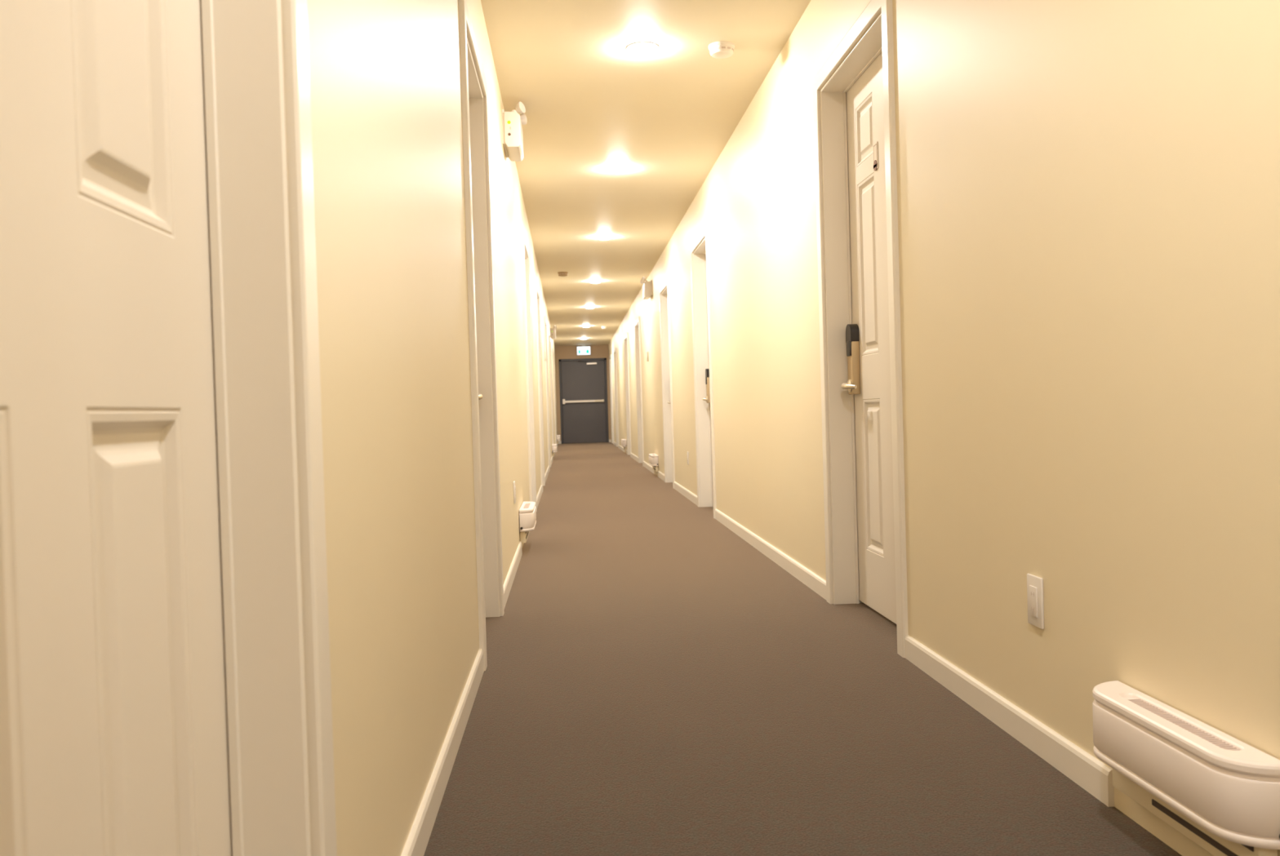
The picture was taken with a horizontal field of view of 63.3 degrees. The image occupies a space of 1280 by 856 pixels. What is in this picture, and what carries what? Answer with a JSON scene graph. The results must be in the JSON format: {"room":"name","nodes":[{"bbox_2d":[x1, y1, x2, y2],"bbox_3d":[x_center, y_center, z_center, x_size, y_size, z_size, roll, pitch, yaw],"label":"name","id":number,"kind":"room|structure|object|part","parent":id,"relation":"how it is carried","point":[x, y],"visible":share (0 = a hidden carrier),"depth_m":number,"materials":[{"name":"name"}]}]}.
{"room":"hotel corridor","nodes":[
{"label":"hotel corridor","id":0,"kind":"room"},
{"bbox_2d":[306,0,557,855],"bbox_3d":[-1.098,-0.574,10.271,0.160,2.447,31.660,-2,1,-4],"label":"wall","id":1,"kind":"structure","parent":0,"point":[385,75],"depth_m":1.86,"materials":[{"name":"beige paint"}]},
{"bbox_2d":[0,0,337,855],"bbox_3d":[-0.431,-0.256,0.756,0.175,2.111,0.867,-2,1,-4],"label":"door","id":2,"kind":"structure","parent":1,"relation":"in","point":[166,686],"depth_m":0.97,"materials":[{"name":"white paint"}]},
{"bbox_3d":[-0.352,-0.259,0.761,0.017,2.111,0.867,-2,1,-4],"label":"casing","id":3,"kind":"part","parent":2,"relation":"part of","materials":[{"name":"white paint"}]},
{"bbox_2d":[400,444,558,855],"bbox_3d":[-0.971,0.611,10.218,0.012,0.072,31.500,-2,1,-4],"label":"baseboard","id":4,"kind":"structure","parent":1,"relation":"attached to","point":[416,843],"depth_m":2.30,"materials":[{"name":"white paint"}]},
{"bbox_2d":[458,0,504,671],"bbox_3d":[-0.631,-0.302,3.674,0.175,2.111,0.937,-2,1,-4],"label":"door","id":5,"kind":"structure","parent":1,"relation":"in","point":[474,98],"depth_m":4.06,"materials":[{"name":"white paint"}]},
{"bbox_3d":[-0.621,-0.120,3.960,0.045,0.052,0.146,-2,1,-4],"label":"lever","id":6,"kind":"part","parent":5,"relation":"part of","materials":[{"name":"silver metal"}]},
{"bbox_2d":[502,101,527,161],"bbox_3d":[-0.667,-1.589,5.551,0.122,0.248,0.324,-2,1,-4],"label":"emergency light","id":7,"kind":"object","parent":1,"relation":"attached to","point":[512,122],"visible":1,"depth_m":5.40,"materials":[{"name":"white plastic"}]},
{"bbox_3d":[-0.721,-1.572,5.550,0.013,0.177,0.300,-2,1,-4],"label":"mounting plate","id":8,"kind":"part","parent":7,"relation":"part of","materials":[{"name":"white paint"}]},
{"bbox_2d":[513,481,515,503],"bbox_3d":[-0.655,0.337,5.424,0.010,0.114,0.072,-2,1,-4],"label":"power outlet","id":9,"kind":"object","parent":1,"relation":"attached to","point":[514,486],"visible":1,"depth_m":5.39,"materials":[{"name":"white plastic"}]},
{"bbox_2d":[519,502,536,542],"bbox_3d":[-0.659,0.552,6.124,0.082,0.192,0.549,-2,1,-4],"label":"wall heater","id":10,"kind":"object","parent":1,"relation":"attached to","point":[527,511],"visible":1,"depth_m":5.89,"materials":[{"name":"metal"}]},
{"bbox_2d":[523,503,529,508],"bbox_3d":[-0.668,0.462,6.114,0.026,0.003,0.345,-2,1,-4],"label":"grille","id":11,"kind":"object","parent":10,"relation":"attached to","point":[525,505],"depth_m":6.12,"materials":[{"name":"white metal"}]},
{"bbox_2d":[521,230,537,511],"bbox_3d":[-0.922,-0.369,7.921,0.175,2.111,0.962,-2,1,-4],"label":"door","id":12,"kind":"structure","parent":1,"relation":"in","point":[525,252],"depth_m":8.32,"materials":[{"name":"white paint"}]},
{"bbox_2d":[534,281,545,490],"bbox_3d":[-1.123,-0.416,10.858,0.175,2.111,0.972,-2,1,-4],"label":"door","id":13,"kind":"structure","parent":1,"relation":"in","point":[536,291],"depth_m":11.26,"materials":[{"name":"white paint"}]},
{"bbox_2d":[543,315,551,471],"bbox_3d":[-1.379,-0.475,14.599,0.175,2.111,0.972,-2,1,-4],"label":"door","id":14,"kind":"structure","parent":1,"relation":"in","point":[544,319],"depth_m":14.17,"materials":[{"name":"white paint"}]},
{"bbox_2d":[549,336,554,444],"bbox_3d":[-1.632,-0.533,18.290,0.175,2.111,0.972,-2,1,-4],"label":"door","id":15,"kind":"structure","parent":1,"relation":"in","point":[550,355],"depth_m":17.82,"materials":[{"name":"white paint"}]},
{"bbox_2d":[550,324,556,339],"bbox_3d":[-1.617,-1.793,19.417,0.122,0.248,0.324,-2,1,-4],"label":"emergency light","id":16,"kind":"object","parent":1,"relation":"attached to","point":[553,333],"visible":1,"depth_m":19.26,"materials":[{"name":"white plastic"}]},
{"bbox_2d":[552,348,556,444],"bbox_3d":[-1.882,-0.591,21.931,0.175,2.111,0.972,-2,1,-4],"label":"door","id":17,"kind":"structure","parent":1,"relation":"in","point":[553,348],"depth_m":21.46,"materials":[{"name":"white paint"}]},
{"bbox_2d":[551,444,557,456],"bbox_3d":[-1.440,0.373,17.516,0.082,0.192,0.549,-2,1,-4],"label":"wall heater","id":18,"kind":"object","parent":1,"relation":"attached to","point":[554,449],"visible":1,"depth_m":17.27,"materials":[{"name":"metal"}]},
{"bbox_2d":[556,435,560,444],"bbox_3d":[-1.898,0.267,24.200,0.082,0.192,0.549,-2,1,-4],"label":"wall heater","id":19,"kind":"object","parent":1,"relation":"attached to","point":[557,436],"visible":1,"depth_m":23.95,"materials":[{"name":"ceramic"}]},
{"bbox_2d":[555,344,611,442],"bbox_3d":[-1.429,-0.845,26.033,1.335,2.447,0.160,-2,1,-4],"label":"wall","id":20,"kind":"structure","parent":0,"point":[597,351],"depth_m":25.93,"materials":[{"name":"beige paint"}]},
{"bbox_2d":[558,358,608,444],"bbox_3d":[-1.406,-0.679,25.998,1.190,2.115,0.218,-2,1,-4],"label":"door","id":21,"kind":"structure","parent":20,"relation":"in","point":[583,382],"depth_m":25.97,"materials":[{"name":"grey paint"}]},
{"bbox_2d":[480,0,810,346],"bbox_3d":[-0.383,-1.844,10.220,1.655,0.050,31.820,-2,1,-4],"label":"ceiling","id":22,"kind":"structure","parent":0,"point":[593,105],"depth_m":5.81,"materials":[{"name":"beige paint"}]},
{"bbox_2d":[557,271,568,276],"bbox_3d":[-0.910,-1.816,12.259,0.124,0.047,0.124,-2,1,-4],"label":"smoke detector","id":23,"kind":"object","parent":22,"relation":"attached to","point":[560,273],"visible":1,"depth_m":12.21,"materials":[{"name":"white plastic"}]},
{"bbox_2d":[576,345,591,355],"bbox_3d":[-1.405,-1.944,25.884,0.344,0.248,0.046,-2,1,-4],"label":"exit sign","id":24,"kind":"object","parent":22,"relation":"hanging from","point":[581,350],"visible":1,"depth_m":25.86,"materials":[{"name":"white plastic"}]},
{"bbox_2d":[589,280,600,283],"bbox_3d":[-0.567,-1.854,13.165,0.152,0.023,0.152,-2,1,-4],"label":"recessed light","id":25,"kind":"object","parent":22,"relation":"in","point":[593,281],"visible":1,"depth_m":13.12,"materials":[{"name":"white glass"}]},
{"bbox_2d":[590,280,599,283],"bbox_3d":[-0.567,-1.854,13.165,0.131,0.022,0.131,-2,1,-4],"label":"diffuser","id":26,"kind":"object","parent":25,"relation":"attached to","point":[593,282],"depth_m":13.12,"materials":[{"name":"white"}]},
{"bbox_2d":[595,235,612,239],"bbox_3d":[-0.339,-1.802,9.846,0.152,0.023,0.152,-2,1,-4],"label":"recessed light","id":27,"kind":"object","parent":22,"relation":"in","point":[601,237],"visible":1,"depth_m":9.80,"materials":[{"name":"white glass"}]},
{"bbox_2d":[597,236,611,239],"bbox_3d":[-0.339,-1.801,9.846,0.131,0.022,0.131,-2,1,-4],"label":"diffuser","id":28,"kind":"object","parent":27,"relation":"attached to","point":[598,237],"depth_m":9.81,"materials":[{"name":"white"}]},
{"bbox_2d":[606,166,629,173],"bbox_3d":[-0.150,-1.758,7.083,0.152,0.023,0.152,-2,1,-4],"label":"recessed light","id":29,"kind":"object","parent":22,"relation":"in","point":[613,169],"visible":1,"depth_m":7.04,"materials":[{"name":"white glass"}]},
{"bbox_2d":[626,41,659,55],"bbox_3d":[0.012,-1.721,4.722,0.152,0.023,0.152,-2,1,-4],"label":"recessed light","id":30,"kind":"object","parent":22,"relation":"in","point":[639,48],"visible":1,"depth_m":4.69,"materials":[{"name":"white glass"}]},
{"bbox_2d":[708,40,734,58],"bbox_3d":[0.372,-1.720,4.730,0.120,0.047,0.120,-2,1,-4],"label":"smoke detector","id":31,"kind":"object","parent":22,"relation":"attached to","point":[721,49],"visible":1,"depth_m":4.69,"materials":[{"name":"white plastic"}]},
{"bbox_3d":[0.372,-1.737,4.730,0.120,0.013,0.120,-2,1,-4],"label":"plate","id":32,"kind":"part","parent":31,"relation":"part of","materials":[{"name":"white plastic"}]},
{"bbox_2d":[423,442,1182,855],"bbox_3d":[-0.310,0.652,10.264,1.655,0.050,31.820,-2,1,-4],"label":"floor","id":33,"kind":"structure","parent":0,"point":[653,683],"depth_m":2.60,"materials":[{"name":"carpet"}]},
{"bbox_2d":[608,0,1279,855],"bbox_3d":[0.393,-0.620,10.373,0.160,2.447,31.660,-2,1,-4],"label":"wall","id":34,"kind":"structure","parent":0,"point":[1088,191],"depth_m":2.22,"materials":[{"name":"beige paint"}]},
{"bbox_2d":[608,354,613,444],"bbox_3d":[-0.598,-0.679,24.774,0.175,2.111,0.972,-2,1,-4],"label":"door","id":35,"kind":"structure","parent":34,"relation":"in","point":[610,357],"depth_m":25.17,"materials":[{"name":"white paint"}]},
{"bbox_2d":[613,347,618,448],"bbox_3d":[-0.430,-0.641,22.331,0.175,2.111,0.972,-2,1,-4],"label":"door","id":36,"kind":"structure","parent":34,"relation":"in","point":[615,350],"depth_m":22.73,"materials":[{"name":"white paint"}]},
{"bbox_2d":[621,439,626,450],"bbox_3d":[-0.300,0.309,19.197,0.082,0.192,0.549,-2,1,-4],"label":"wall heater","id":37,"kind":"object","parent":34,"relation":"attached to","point":[624,444],"visible":1,"depth_m":18.96,"materials":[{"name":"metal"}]},
{"bbox_2d":[623,332,631,457],"bbox_3d":[-0.137,-0.573,18.041,0.175,2.111,0.972,-2,1,-4],"label":"door","id":38,"kind":"structure","parent":34,"relation":"in","point":[625,337],"depth_m":18.44,"materials":[{"name":"white paint"}]},
{"bbox_2d":[634,316,644,466],"bbox_3d":[0.065,-0.526,15.098,0.175,2.111,0.972,-2,1,-4],"label":"door","id":39,"kind":"structure","parent":34,"relation":"in","point":[637,324],"depth_m":15.50,"materials":[{"name":"white paint"}]},
{"bbox_2d":[640,276,652,299],"bbox_3d":[0.074,-1.690,12.519,0.122,0.248,0.320,-2,1,-4],"label":"emergency light","id":40,"kind":"object","parent":34,"relation":"attached to","point":[647,286],"visible":1,"depth_m":12.37,"materials":[{"name":"white plastic"}]},
{"bbox_2d":[646,351,648,361],"bbox_3d":[0.096,-0.915,13.275,0.022,0.120,0.100,-2,1,-4],"label":"wall plaque","id":41,"kind":"object","parent":34,"relation":"attached to","point":[647,355],"visible":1,"depth_m":13.23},
{"bbox_2d":[648,453,658,471],"bbox_3d":[0.161,0.415,12.464,0.082,0.192,0.549,-2,1,-4],"label":"wall heater","id":42,"kind":"object","parent":34,"relation":"attached to","point":[653,458],"visible":1,"depth_m":12.23,"materials":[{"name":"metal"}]},
{"bbox_2d":[658,276,675,488],"bbox_3d":[0.358,-0.459,10.829,0.175,2.111,0.972,-2,1,-4],"label":"door","id":43,"kind":"structure","parent":34,"relation":"in","point":[664,291],"depth_m":11.23,"materials":[{"name":"white paint"}]},
{"bbox_2d":[687,451,688,464],"bbox_3d":[0.420,0.264,9.125,0.010,0.114,0.072,-2,1,-4],"label":"power outlet","id":44,"kind":"object","parent":34,"relation":"attached to","point":[687,451],"visible":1,"depth_m":9.10,"materials":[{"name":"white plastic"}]},
{"bbox_2d":[689,223,716,519],"bbox_3d":[0.557,-0.413,7.926,0.175,2.111,0.992,-2,1,-4],"label":"door","id":45,"kind":"structure","parent":34,"relation":"in","point":[700,257],"depth_m":8.34,"materials":[{"name":"white paint"}]},
{"bbox_3d":[0.517,-0.230,8.237,0.045,0.052,0.146,-2,1,-4],"label":"lever","id":46,"kind":"part","parent":45,"relation":"part of","materials":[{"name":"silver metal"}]},
{"bbox_2d":[813,0,908,657],"bbox_3d":[0.845,-0.347,3.714,0.175,2.111,0.977,-2,1,-4],"label":"door","id":47,"kind":"structure","parent":34,"relation":"in","point":[855,111],"depth_m":3.97,"materials":[{"name":"white paint"}]},
{"bbox_3d":[0.806,-0.163,4.017,0.045,0.052,0.146,-2,1,-4],"label":"lever","id":48,"kind":"part","parent":47,"relation":"part of","materials":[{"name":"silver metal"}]},
{"bbox_2d":[610,440,1114,807],"bbox_3d":[0.348,0.571,10.308,0.012,0.072,31.500,-2,1,-4],"label":"baseboard","id":49,"kind":"structure","parent":34,"relation":"attached to","point":[1095,777],"depth_m":2.59,"materials":[{"name":"white paint"}]},
{"bbox_2d":[1026,573,1044,629],"bbox_3d":[0.886,0.389,2.330,0.010,0.114,0.072,-2,1,-4],"label":"power outlet","id":50,"kind":"object","parent":34,"relation":"attached to","point":[1034,584],"visible":1,"depth_m":2.32,"materials":[{"name":"white plastic"}]},
{"bbox_2d":[1029,585,1037,617],"bbox_3d":[0.883,0.390,2.330,0.004,0.068,0.035,-2,1,-4],"label":"receptacle","id":51,"kind":"object","parent":50,"relation":"attached to","point":[1033,588],"depth_m":2.33,"materials":[{"name":"white plastic"}]},
{"bbox_2d":[1092,680,1279,855],"bbox_3d":[0.896,0.585,1.745,0.082,0.192,0.489,-2,1,-4],"label":"wall heater","id":52,"kind":"object","parent":34,"relation":"attached to","point":[1220,792],"visible":1,"depth_m":1.66,"materials":[{"name":"metal"}]},
{"bbox_2d":[1127,699,1240,751],"bbox_3d":[0.900,0.494,1.735,0.026,0.003,0.282,-2,1,-4],"label":"grille","id":53,"kind":"object","parent":52,"relation":"attached to","point":[1197,730],"depth_m":1.71,"materials":[{"name":"white metal"}]}
]}

